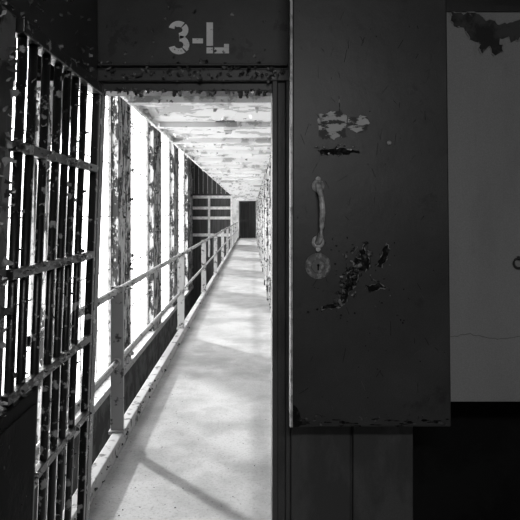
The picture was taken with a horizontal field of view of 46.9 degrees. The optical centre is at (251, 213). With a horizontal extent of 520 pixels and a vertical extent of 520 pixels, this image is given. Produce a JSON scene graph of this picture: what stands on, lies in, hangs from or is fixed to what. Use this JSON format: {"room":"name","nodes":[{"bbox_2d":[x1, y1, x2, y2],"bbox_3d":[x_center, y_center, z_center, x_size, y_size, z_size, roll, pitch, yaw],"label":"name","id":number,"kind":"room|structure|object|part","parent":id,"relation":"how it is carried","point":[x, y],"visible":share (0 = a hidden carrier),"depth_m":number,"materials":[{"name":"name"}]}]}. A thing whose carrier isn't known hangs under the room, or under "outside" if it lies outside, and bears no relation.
{"room":"prison interior","nodes":[
{"label":"prison interior","id":0,"kind":"room"},
{"bbox_2d":[33,292,190,519],"bbox_3d":[-3.080,0.100,16.750,0.160,9.600,41.500,0,0,0],"label":"wall","id":1,"kind":"structure","parent":0,"point":[136,376],"depth_m":14.69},
{"bbox_2d":[8,128,34,349],"bbox_3d":[-3.095,0.050,6.350,0.050,6.900,4.300,0,0,0],"label":"window","id":2,"kind":"structure","parent":1,"relation":"in","point":[33,200],"depth_m":8.44,"materials":[{"name":"glass"}]},
{"bbox_2d":[72,87,110,413],"bbox_3d":[-3.095,0.050,11.400,0.050,6.900,3.400,0,0,0],"label":"window","id":3,"kind":"structure","parent":1,"relation":"in","point":[109,97],"depth_m":13.04,"materials":[{"name":"glass"}]},
{"bbox_2d":[35,87,192,459],"bbox_3d":[-3.035,0.050,19.850,0.230,6.900,33.300,0,0,0],"label":"piers","id":4,"kind":"object","parent":1,"relation":"on","point":[119,258],"visible":0.16,"depth_m":14.07,"materials":[{"name":"paint"}]},
{"bbox_2d":[35,97,193,425],"bbox_3d":[-3.002,0.064,19.846,0.322,6.991,33.417,0,0,0],"label":"flakes","id":5,"kind":"object","parent":4,"relation":"attached to","point":[129,121],"visible":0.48,"depth_m":14.50,"materials":[{"name":"grey paint"}]},
{"bbox_2d":[35,285,193,487],"bbox_3d":[-3.015,3.550,16.300,0.310,0.140,26.200,0,0,0],"label":"trim","id":6,"kind":"structure","parent":1,"relation":"attached to","point":[104,390],"depth_m":14.76,"materials":[{"name":"paint"}]},
{"bbox_2d":[131,108,148,350],"bbox_3d":[-3.095,0.050,16.150,0.050,6.900,3.300,0,0,0],"label":"window","id":7,"kind":"structure","parent":1,"relation":"in","point":[147,122],"depth_m":16.68,"materials":[{"name":"glass"}]},
{"bbox_2d":[161,137,169,316],"bbox_3d":[-3.095,0.050,20.900,0.050,6.900,3.200,0,0,0],"label":"window","id":8,"kind":"structure","parent":1,"relation":"in","point":[165,215],"depth_m":21.41,"materials":[{"name":"glass"}]},
{"bbox_2d":[179,151,184,251],"bbox_3d":[-3.095,0.050,25.650,0.050,6.900,3.300,0,0,0],"label":"window","id":9,"kind":"structure","parent":1,"relation":"in","point":[183,163],"depth_m":27.24,"materials":[{"name":"glass"}]},
{"bbox_2d":[90,238,270,519],"bbox_3d":[-0.270,1.580,19.850,1.120,0.160,35.300,0,0,0],"label":"floor","id":10,"kind":"structure","parent":0,"point":[204,456],"depth_m":4.28,"materials":[{"name":"concrete"}]},
{"bbox_2d":[85,82,105,519],"bbox_3d":[-0.596,0.507,2.230,0.095,1.985,0.060,0,0,0],"label":"post","id":11,"kind":"object","parent":10,"relation":"on","point":[103,97],"visible":0.34,"depth_m":2.22,"materials":[{"name":"metal"}]},
{"bbox_2d":[0,0,102,519],"bbox_3d":[-0.622,0.335,1.589,0.178,2.330,1.178,0,0,0],"label":"gate","id":12,"kind":"object","parent":11,"relation":"attached to","point":[63,33],"visible":1,"depth_m":1.68,"materials":[{"name":"metal"}]},
{"bbox_3d":[-0.632,0.517,1.205,0.159,1.965,0.410,0,0,0],"label":"post","id":13,"kind":"part","parent":12,"relation":"part of","materials":[{"name":"metal"}]},
{"bbox_3d":[-0.567,-0.648,1.630,0.020,0.363,1.060,0,0,0],"label":"transom plate","id":14,"kind":"part","parent":12,"relation":"part of","materials":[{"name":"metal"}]},
{"bbox_2d":[27,222,238,519],"bbox_3d":[-0.869,1.084,19.900,0.112,1.232,35.160,0,0,0],"label":"walkway railing","id":15,"kind":"object","parent":10,"relation":"on","point":[122,425],"visible":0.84,"depth_m":3.95,"materials":[{"name":"metal"}]},
{"bbox_2d":[95,286,268,518],"bbox_3d":[-0.292,1.497,7.697,1.050,0.004,10.000,0,0,0],"label":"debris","id":16,"kind":"object","parent":10,"relation":"on","point":[217,286],"visible":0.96,"depth_m":3.44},
{"bbox_2d":[120,96,270,200],"bbox_3d":[-0.325,-0.930,17.500,1.230,0.210,40.000,0,0,0],"label":"ceiling","id":17,"kind":"structure","parent":0,"point":[181,113],"depth_m":6.29,"materials":[{"name":"paint"}]},
{"bbox_2d":[123,96,270,194],"bbox_3d":[-0.352,-0.845,15.163,1.238,0.057,21.987,0,0,0],"label":"flakes","id":18,"kind":"object","parent":17,"relation":"attached to","point":[133,98],"depth_m":6.38,"materials":[{"name":"white paint"}]},
{"bbox_2d":[164,114,256,169],"bbox_3d":[-0.312,-0.873,9.329,1.040,0.001,9.230,0,0,0],"label":"rust patches","id":19,"kind":"object","parent":17,"relation":"attached to","point":[164,114],"visible":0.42,"depth_m":5.67},
{"bbox_2d":[233,198,256,241],"bbox_3d":[-0.380,0.100,37.650,5.560,9.600,0.300,0,0,0],"label":"wall","id":20,"kind":"structure","parent":0,"point":[235,202],"depth_m":37.50,"materials":[{"name":"paint"}]},
{"bbox_2d":[239,201,255,237],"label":"door","id":21,"kind":"structure","parent":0,"point":[251,205],"depth_m":38.70,"materials":[{"name":"black metal"}]},
{"bbox_2d":[256,155,270,309],"bbox_3d":[1.220,0.312,20.000,1.960,2.695,35.000,0,0,0],"label":"wall","id":22,"kind":"structure","parent":0,"point":[263,205],"depth_m":12.00,"materials":[{"name":"paint"}]},
{"bbox_2d":[290,427,290,519],"bbox_3d":[0.141,0.952,2.250,0.005,0.337,0.100,0,0,0],"label":"wall plate","id":23,"kind":"object","parent":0,"point":[290,427],"depth_m":2.20,"materials":[{"name":"grey metal"}]},
{"bbox_2d":[271,81,289,519],"bbox_3d":[0.107,0.487,2.254,0.066,2.025,0.132,0,0,0],"label":"door frame","id":24,"kind":"structure","parent":23,"relation":"attached to","point":[280,414],"depth_m":2.21,"materials":[{"name":"black metal"}]},
{"bbox_2d":[13,64,288,95],"bbox_3d":[-0.509,-0.500,2.245,1.297,0.090,0.150,0,0,0],"label":"lintel","id":25,"kind":"object","parent":24,"relation":"on","point":[234,82],"depth_m":2.19,"materials":[{"name":"black metal"}]},
{"bbox_2d":[14,0,288,68],"bbox_3d":[-0.508,-0.682,2.240,1.297,0.315,0.080,0,0,0],"label":"header plate","id":26,"kind":"object","parent":25,"relation":"on","point":[248,28],"visible":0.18,"depth_m":2.20,"materials":[{"name":"black metal"}]},
{"bbox_2d":[97,6,284,97],"bbox_3d":[-0.223,-0.627,2.197,0.688,0.399,0.071,0,0,0],"label":"flakes","id":27,"kind":"object","parent":26,"relation":"attached to","point":[240,93],"visible":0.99,"depth_m":2.18,"materials":[{"name":"paint"}]},
{"bbox_2d":[169,21,228,53],"bbox_3d":[-0.195,-0.646,2.198,0.221,0.123,0.001,0,0,0],"label":"lettering","id":28,"kind":"object","parent":26,"relation":"attached to","point":[209,25],"visible":1,"depth_m":2.20,"materials":[{"name":"paint"}]},
{"bbox_2d":[111,73,267,75],"bbox_3d":[-0.227,-0.507,2.183,0.572,0.012,0.007,0,0,0],"label":"bolts","id":29,"kind":"object","parent":25,"relation":"attached to","point":[112,74],"depth_m":2.18,"materials":[{"name":"black metal"}]},
{"bbox_2d":[291,426,412,519],"bbox_3d":[0.362,1.010,2.185,0.441,0.980,0.030,0,0,0],"label":"panels","id":30,"kind":"object","parent":23,"relation":"attached to","point":[338,472],"visible":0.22,"depth_m":2.17,"materials":[{"name":"grey metal"}]},
{"bbox_2d":[413,402,519,519],"bbox_3d":[1.395,1.025,2.525,1.610,0.950,0.450,0,0,0],"label":"wall","id":31,"kind":"structure","parent":0,"point":[469,468],"depth_m":2.65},
{"bbox_3d":[0.847,-0.776,2.250,0.268,0.015,0.100,0,0,0],"label":"wall plate","id":32,"kind":"object","parent":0,"visible":0},
{"bbox_2d":[446,5,519,401],"bbox_3d":[0.957,-0.035,2.151,0.586,1.399,0.090,0,0,0],"label":"metal panel","id":33,"kind":"object","parent":32,"relation":"attached to","point":[483,41],"visible":0.96,"depth_m":2.12,"materials":[{"name":"metal"}]},
{"bbox_2d":[289,0,450,427],"bbox_3d":[0.386,-0.068,2.030,0.524,1.525,0.270,0,0,0],"label":"metal door","id":34,"kind":"structure","parent":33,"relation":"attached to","point":[369,289],"depth_m":1.95,"materials":[{"name":"metal"}]},
{"bbox_3d":[0.217,-0.002,1.924,0.028,0.213,0.058,0,0,-7],"label":"pull handle","id":35,"kind":"part","parent":34,"relation":"part of","materials":[{"name":"metal"}]},
{"bbox_3d":[-0.550,5.000,16.950,5.900,0.200,41.900,0,0,0],"label":"floor","id":36,"kind":"structure","parent":0,"visible":0},
{"bbox_2d":[191,162,232,308],"bbox_3d":[-1.970,0.100,29.440,2.040,9.580,0.320,0,0,0],"label":"wall","id":37,"kind":"structure","parent":36,"relation":"on","point":[212,205],"depth_m":29.45,"materials":[{"name":"paint"}]}
]}

